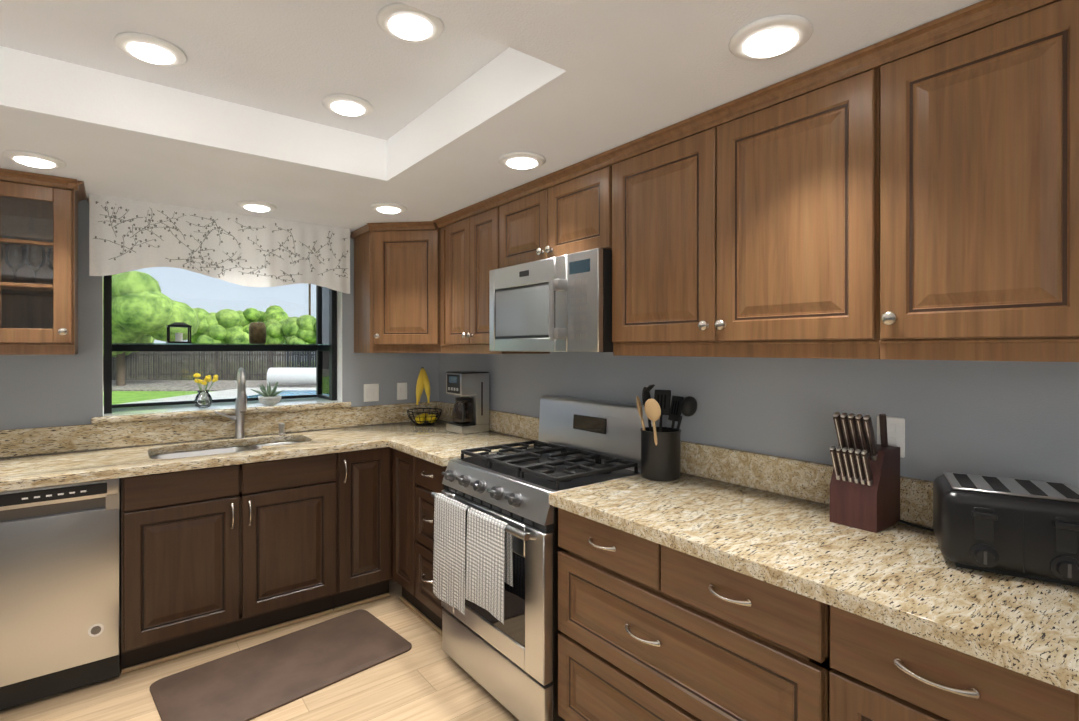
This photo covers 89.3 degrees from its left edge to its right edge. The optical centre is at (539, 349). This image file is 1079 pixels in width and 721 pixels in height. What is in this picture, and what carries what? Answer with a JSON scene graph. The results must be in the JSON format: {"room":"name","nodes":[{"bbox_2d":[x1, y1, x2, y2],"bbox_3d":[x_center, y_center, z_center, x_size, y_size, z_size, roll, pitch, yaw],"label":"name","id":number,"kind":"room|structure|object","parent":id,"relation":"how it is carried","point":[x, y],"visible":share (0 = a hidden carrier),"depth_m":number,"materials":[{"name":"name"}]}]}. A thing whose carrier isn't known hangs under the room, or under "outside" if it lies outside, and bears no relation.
{"room":"kitchen","nodes":[
{"label":"kitchen","id":0,"kind":"room"},
{"bbox_2d":[0,198,435,624],"bbox_3d":[-2.424,0.178,2.670,4.170,2.469,0.150,0,0,-38],"label":"wall","id":1,"kind":"structure","parent":0,"point":[36,391],"depth_m":2.71,"materials":[{"name":"paint"}]},
{"bbox_2d":[0,168,86,354],"bbox_3d":[-2.340,-0.363,2.406,0.520,0.774,0.361,0,0,-38],"label":"upper cabinet","id":2,"kind":"object","parent":1,"relation":"attached to","point":[39,316],"visible":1,"depth_m":2.41,"materials":[{"name":"brown wood"}]},
{"bbox_2d":[1,244,52,327],"bbox_3d":[-2.369,-0.230,2.414,0.427,0.470,0.200,0,0,-38],"label":"glassware","id":3,"kind":"object","parent":2,"relation":"in","point":[22,263],"depth_m":2.46,"materials":[{"name":"clear glass"}]},
{"bbox_2d":[0,401,435,457],"bbox_3d":[-1.987,0.434,2.894,3.235,0.125,0.028,0,0,-38],"label":"backsplash","id":4,"kind":"structure","parent":1,"relation":"attached to","point":[55,439],"depth_m":2.93,"materials":[{"name":"stone"}]},
{"bbox_2d":[87,194,350,293],"bbox_3d":[-1.703,-0.552,3.058,1.285,0.410,0.118,0,0,-38],"label":"valance","id":5,"kind":"object","parent":1,"relation":"attached to","point":[126,235],"visible":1,"depth_m":2.96,"materials":[{"name":"white fabric"}]},
{"bbox_2d":[104,267,336,413],"bbox_3d":[-1.895,-0.156,3.327,1.187,0.978,0.345,0,0,-38],"label":"garden window","id":6,"kind":"structure","parent":1,"relation":"in","point":[324,346],"depth_m":3.49,"materials":[{"name":"black"}]},
{"bbox_2d":[166,322,191,342],"bbox_3d":[-2.105,-0.096,3.186,0.116,0.122,0.116,0,0,-38],"label":"lantern","id":7,"kind":"object","parent":6,"relation":"on","point":[178,337],"visible":1,"depth_m":3.17,"materials":[{"name":"black metal"}]},
{"bbox_2d":[249,322,265,343],"bbox_3d":[-1.778,-0.104,3.442,0.098,0.139,0.098,0,0,-38],"label":"candle jar","id":8,"kind":"object","parent":6,"relation":"on","point":[257,332],"visible":0.98,"depth_m":3.40,"materials":[{"name":"brown glass"}]},
{"bbox_2d":[91,397,350,423],"bbox_3d":[-1.857,0.352,3.279,1.285,0.035,0.508,0,0,-38],"label":"window sill","id":9,"kind":"structure","parent":1,"relation":"attached to","point":[142,413],"depth_m":3.09,"materials":[{"name":"stone"}]},
{"bbox_2d":[193,373,217,407],"bbox_3d":[-1.897,0.234,3.101,0.126,0.199,0.102,0,0,-38],"label":"flower vase","id":10,"kind":"object","parent":9,"relation":"on","point":[208,379],"visible":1,"depth_m":3.08,"materials":[{"name":"clear glass"}]},
{"bbox_2d":[251,382,283,404],"bbox_3d":[-1.636,0.264,3.276,0.160,0.139,0.184,0,0,-38],"label":"succulent bowl","id":11,"kind":"object","parent":9,"relation":"on","point":[269,397],"visible":1,"depth_m":3.26,"materials":[{"name":"grey ceramic"}]},
{"bbox_2d":[364,384,378,401],"bbox_3d":[-1.108,0.286,3.596,0.102,0.116,0.010,0,0,-38],"label":"switch plate","id":12,"kind":"object","parent":1,"relation":"attached to","point":[371,391],"depth_m":3.60,"materials":[{"name":"white plastic"}]},
{"bbox_2d":[351,221,440,352],"bbox_3d":[-0.786,-0.365,3.463,0.640,0.774,0.610,0,0,-38],"label":"upper cabinet","id":13,"kind":"object","parent":1,"relation":"attached to","point":[397,287],"visible":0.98,"depth_m":3.27,"materials":[{"name":"brown wood"}]},
{"bbox_2d":[397,382,406,399],"bbox_3d":[-0.938,0.286,3.728,0.076,0.116,0.010,0,0,-38],"label":"switch plate","id":14,"kind":"object","parent":1,"relation":"attached to","point":[401,387],"depth_m":3.72,"materials":[{"name":"white plastic"}]},
{"bbox_2d":[0,579,518,720],"bbox_3d":[-0.760,1.466,0.531,4.518,0.100,5.574,0,0,-38],"label":"floor","id":15,"kind":"structure","parent":0,"point":[425,677],"depth_m":2.25,"materials":[{"name":"brown wood"}]},
{"bbox_2d":[0,478,119,710],"bbox_3d":[-2.199,0.978,2.355,0.608,0.867,0.613,0,0,-38],"label":"dishwasher","id":16,"kind":"object","parent":15,"relation":"on","point":[59,588],"visible":1,"depth_m":2.19,"materials":[{"name":"silver metal"}]},
{"bbox_2d":[150,609,411,720],"bbox_3d":[-1.115,1.402,2.433,0.960,0.018,0.530,0,0,-44],"label":"kitchen mat","id":17,"kind":"object","parent":15,"relation":"on","point":[252,682],"visible":0.98,"depth_m":2.37,"materials":[{"name":"rubber"}]},
{"bbox_2d":[296,447,392,615],"bbox_3d":[-1.138,0.975,3.192,0.356,0.872,0.607,0,0,-38],"label":"base cabinet","id":18,"kind":"object","parent":15,"relation":"on","point":[344,500],"depth_m":2.90,"materials":[{"name":"brown wood"}]},
{"bbox_2d":[296,419,447,438],"bbox_3d":[-0.942,0.517,3.384,0.985,0.039,0.300,0,0,-38],"label":"countertop","id":19,"kind":"structure","parent":18,"relation":"on","point":[314,434],"depth_m":3.38,"materials":[{"name":"stone"}]},
{"bbox_2d":[407,408,441,425],"bbox_3d":[-0.760,0.448,3.610,0.229,0.095,0.229,0,0,-44],"label":"fruit basket","id":20,"kind":"object","parent":19,"relation":"on","point":[425,418],"depth_m":3.56,"materials":[{"name":"black metal"}]},
{"bbox_2d":[393,449,446,635],"bbox_3d":[-0.381,0.975,2.973,0.607,0.872,0.668,0,0,-38],"label":"base cabinet","id":21,"kind":"object","parent":15,"relation":"on","point":[415,479],"depth_m":2.83,"materials":[{"name":"brown wood"}]},
{"bbox_2d":[0,422,446,491],"bbox_3d":[-1.793,0.518,2.645,3.235,0.039,0.661,0,0,-38],"label":"countertop","id":22,"kind":"structure","parent":21,"relation":"on","point":[51,469],"depth_m":2.51,"materials":[{"name":"stone"}]},
{"bbox_2d":[150,441,300,458],"bbox_3d":[-1.574,0.655,2.828,0.787,0.233,0.462,0,0,-38],"label":"sink","id":23,"kind":"object","parent":22,"relation":"in","point":[203,452],"visible":0.08,"depth_m":2.94,"materials":[{"name":"silver metal"}]},
{"bbox_2d":[214,367,246,438],"bbox_3d":[-1.668,0.298,2.959,0.155,0.398,0.216,0,0,-38],"label":"faucet","id":24,"kind":"object","parent":22,"relation":"on","point":[240,407],"visible":1,"depth_m":3.03,"materials":[{"name":"silver metal"}]},
{"bbox_2d":[278,423,285,434],"bbox_3d":[-1.509,0.464,3.196,0.040,0.065,0.040,0,0,-38],"label":"soap dispenser","id":25,"kind":"object","parent":22,"relation":"on","point":[281,428],"visible":0.92,"depth_m":3.18,"materials":[{"name":"silver metal"}]},
{"bbox_2d":[446,371,488,433],"bbox_3d":[-0.438,0.316,3.314,0.198,0.360,0.196,0,0,-38],"label":"coffee maker","id":26,"kind":"object","parent":22,"relation":"on","point":[470,412],"visible":1,"depth_m":3.25,"materials":[{"name":"silver metal"}]},
{"bbox_2d":[328,431,533,465],"bbox_3d":[-0.505,0.518,2.842,0.963,0.039,0.614,0,0,-38],"label":"countertop","id":27,"kind":"structure","parent":21,"relation":"on","point":[437,447],"depth_m":2.91,"materials":[{"name":"stone"}]},
{"bbox_2d":[431,395,665,720],"bbox_3d":[0.015,0.828,2.371,0.718,1.166,0.758,0,0,-38],"label":"range","id":28,"kind":"object","parent":15,"relation":"on","point":[510,664],"visible":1,"depth_m":2.16,"materials":[{"name":"silver metal"}]},
{"bbox_2d":[433,493,471,614],"bbox_3d":[-0.366,0.850,2.291,0.044,0.438,0.277,0,0,-38],"label":"towel","id":29,"kind":"object","parent":28,"relation":"hanging from","point":[450,538],"visible":0.94,"depth_m":2.27,"materials":[{"name":"fabric"}]},
{"bbox_2d":[465,508,512,623],"bbox_3d":[-0.195,0.810,2.072,0.044,0.357,0.272,0,0,-38],"label":"towel","id":30,"kind":"object","parent":28,"relation":"hanging from","point":[489,564],"visible":1,"depth_m":2.04,"materials":[{"name":"fabric"}]},
{"bbox_2d":[558,508,796,720],"bbox_3d":[0.594,0.977,1.725,0.607,0.872,0.960,0,0,-38],"label":"base cabinet","id":31,"kind":"object","parent":15,"relation":"on","point":[651,630],"depth_m":1.55,"materials":[{"name":"brown wood"}]},
{"bbox_2d":[549,472,1078,693],"bbox_3d":[0.883,0.520,1.325,0.642,0.039,1.946,0,0,-38],"label":"countertop","id":32,"kind":"structure","parent":31,"relation":"on","point":[908,579],"depth_m":1.27,"materials":[{"name":"stone"}]},
{"bbox_2d":[636,384,696,480],"bbox_3d":[0.481,0.319,2.113,0.231,0.358,0.201,0,0,-38],"label":"utensil crock","id":33,"kind":"object","parent":32,"relation":"on","point":[660,452],"visible":1,"depth_m":2.08,"materials":[{"name":"black ceramic"}]},
{"bbox_2d":[830,412,899,532],"bbox_3d":[0.929,0.339,1.571,0.204,0.320,0.123,0,0,-38],"label":"knife block","id":34,"kind":"object","parent":32,"relation":"on","point":[865,487],"visible":1,"depth_m":1.53,"materials":[{"name":"red wood"}]},
{"bbox_2d":[933,472,1078,586],"bbox_3d":[1.091,0.407,1.256,0.285,0.185,0.241,0,0,31],"label":"toaster","id":35,"kind":"object","parent":32,"relation":"on","point":[1027,529],"visible":1,"depth_m":1.19,"materials":[{"name":"black metal"}]},
{"bbox_2d":[899,520,933,531],"bbox_3d":[1.069,0.495,1.521,0.032,0.006,0.123,0,0,-38],"label":"cord","id":36,"kind":"object","parent":35,"relation":"attached to","point":[916,526],"visible":0.71,"depth_m":1.52,"materials":[{"name":"black plastic"}]},
{"bbox_2d":[797,594,1036,720],"bbox_3d":[0.988,0.978,1.221,0.607,0.872,0.492,0,0,-38],"label":"base cabinet","id":37,"kind":"object","parent":15,"relation":"on","point":[851,667],"depth_m":1.10,"materials":[{"name":"brown wood"}]},
{"bbox_2d":[1037,680,1078,720],"bbox_3d":[1.292,0.979,0.832,0.607,0.872,0.666,0,0,-38],"label":"base cabinet","id":38,"kind":"object","parent":15,"relation":"on","point":[1054,703],"depth_m":0.90,"materials":[{"name":"brown wood"}]},
{"bbox_2d":[416,367,429,404],"bbox_3d":[-0.762,0.239,3.556,0.092,0.243,0.122,0,0,-17],"label":"bananas","id":39,"kind":"object","parent":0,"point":[422,381],"depth_m":3.51,"materials":[{"name":"yellow food"}]},
{"bbox_2d":[0,0,982,231],"bbox_3d":[-0.760,-0.902,0.527,4.218,0.303,5.274,0,0,-38],"label":"ceiling","id":40,"kind":"structure","parent":0,"point":[230,113],"depth_m":1.79,"materials":[{"name":"paint"}]},
{"bbox_2d":[2,150,65,168],"bbox_3d":[-1.989,-0.738,2.152,0.183,0.028,0.183,0,0,7],"label":"recessed light","id":41,"kind":"object","parent":40,"relation":"in","point":[32,159],"depth_m":2.11,"materials":[{"name":"white plastic"}]},
{"bbox_2d":[113,32,186,66],"bbox_3d":[-1.208,-0.920,1.698,0.183,0.028,0.183,0,0,7],"label":"recessed light","id":42,"kind":"object","parent":40,"relation":"in","point":[146,48],"depth_m":1.67,"materials":[{"name":"white plastic"}]},
{"bbox_2d":[237,201,276,211],"bbox_3d":[-1.479,-0.740,2.856,0.183,0.028,0.183,0,0,7],"label":"recessed light","id":43,"kind":"object","parent":40,"relation":"in","point":[256,206],"depth_m":2.81,"materials":[{"name":"white plastic"}]},
{"bbox_2d":[321,94,372,116],"bbox_3d":[-0.733,-0.920,2.088,0.183,0.028,0.183,0,0,7],"label":"recessed light","id":44,"kind":"object","parent":40,"relation":"in","point":[346,105],"depth_m":2.05,"materials":[{"name":"white plastic"}]},
{"bbox_2d":[370,203,406,213],"bbox_3d":[-0.800,-0.740,2.895,0.183,0.028,0.183,0,0,7],"label":"recessed light","id":45,"kind":"object","parent":40,"relation":"in","point":[388,208],"depth_m":2.85,"materials":[{"name":"white plastic"}]},
{"bbox_2d":[376,3,443,42],"bbox_3d":[-0.369,-0.919,1.561,0.183,0.028,0.183,0,0,7],"label":"recessed light","id":46,"kind":"object","parent":40,"relation":"in","point":[403,22],"depth_m":1.54,"materials":[{"name":"white plastic"}]},
{"bbox_2d":[499,152,545,169],"bbox_3d":[-0.069,-0.738,2.166,0.183,0.028,0.183,0,0,7],"label":"recessed light","id":47,"kind":"object","parent":40,"relation":"in","point":[513,160],"depth_m":2.13,"materials":[{"name":"white plastic"}]},
{"bbox_2d":[729,14,813,60],"bbox_3d":[0.555,-0.737,1.313,0.183,0.028,0.183,0,0,7],"label":"recessed light","id":48,"kind":"object","parent":40,"relation":"in","point":[771,37],"depth_m":1.28,"materials":[{"name":"white plastic"}]},
{"bbox_2d":[436,352,1078,489],"bbox_3d":[0.961,0.179,1.873,0.150,2.469,5.574,0,0,-38],"label":"wall","id":49,"kind":"structure","parent":0,"point":[1016,420],"depth_m":1.76,"materials":[{"name":"paint"}]},
{"bbox_2d":[436,401,538,440],"bbox_3d":[-0.341,0.433,3.386,0.034,0.125,1.218,0,0,-38],"label":"backsplash","id":50,"kind":"structure","parent":49,"relation":"attached to","point":[518,425],"depth_m":3.16,"materials":[{"name":"stone"}]},
{"bbox_2d":[433,196,549,353],"bbox_3d":[-0.271,-0.370,3.057,0.327,0.761,0.641,0,0,-38],"label":"upper cabinet","id":51,"kind":"object","parent":49,"relation":"attached to","point":[468,234],"depth_m":2.93,"materials":[{"name":"brown wood"}]},
{"bbox_2d":[497,150,608,268],"bbox_3d":[0.162,-0.576,2.502,0.327,0.348,0.772,0,0,-38],"label":"upper cabinet","id":52,"kind":"object","parent":49,"relation":"attached to","point":[564,211],"depth_m":2.35,"materials":[{"name":"brown wood"}]},
{"bbox_2d":[489,248,612,351],"bbox_3d":[0.114,-0.188,2.465,0.444,0.396,0.762,0,0,-38],"label":"microwave","id":53,"kind":"object","parent":52,"relation":"attached to","point":[562,303],"visible":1,"depth_m":2.25,"materials":[{"name":"silver metal"}]},
{"bbox_2d":[605,53,852,358],"bbox_3d":[0.696,-0.368,1.819,0.327,0.761,0.968,0,0,-38],"label":"upper cabinet","id":54,"kind":"object","parent":49,"relation":"attached to","point":[731,223],"depth_m":1.66,"materials":[{"name":"brown wood"}]},
{"bbox_2d":[680,440,933,527],"bbox_3d":[1.134,0.437,1.505,0.028,0.125,1.920,0,0,-38],"label":"backsplash","id":55,"kind":"structure","parent":49,"relation":"attached to","point":[804,479],"depth_m":1.88,"materials":[{"name":"stone"}]},
{"bbox_2d":[877,416,904,457],"bbox_3d":[1.050,0.261,1.631,0.008,0.117,0.075,0,0,-38],"label":"switch plate","id":56,"kind":"object","parent":49,"relation":"attached to","point":[896,431],"depth_m":1.62,"materials":[{"name":"white plastic"}]},
{"bbox_2d":[853,0,1076,361],"bbox_3d":[1.100,-0.367,1.302,0.327,0.761,0.488,0,0,-38],"label":"upper cabinet","id":57,"kind":"object","parent":49,"relation":"attached to","point":[912,194],"depth_m":1.22,"materials":[{"name":"brown wood"}]},
{"label":"outside","id":58,"kind":"structure","parent":0,"visible":0},
{"bbox_2d":[103,361,328,414],"bbox_3d":[-19.549,1.929,42.138,100.001,0.250,76.000,0,0,1],"label":"ground","id":59,"kind":"structure","parent":58,"point":[150,395],"depth_m":24.78,"materials":[{"name":"green plant"}]},
{"bbox_2d":[103,271,315,385],"bbox_3d":[-21.819,-4.604,43.550,32.104,12.910,32.560,0,0,-38],"label":"trees","id":60,"kind":"object","parent":59,"relation":"on","point":[145,322],"depth_m":27.59,"materials":[{"name":"green plant"}]},
{"bbox_2d":[112,351,315,379],"bbox_3d":[-20.654,0.946,32.146,35.987,1.750,28.777,0,0,-38],"label":"fence","id":61,"kind":"object","parent":59,"relation":"on","point":[233,367],"depth_m":32.13,"materials":[{"name":"grey wood"}]},
{"bbox_2d":[267,368,315,386],"bbox_3d":[-8.072,1.377,27.004,10.700,0.935,0.840,0,0,1],"label":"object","id":62,"kind":"object","parent":59,"relation":"on","point":[289,372],"depth_m":26.69,"materials":[{"name":"white"}]}
]}

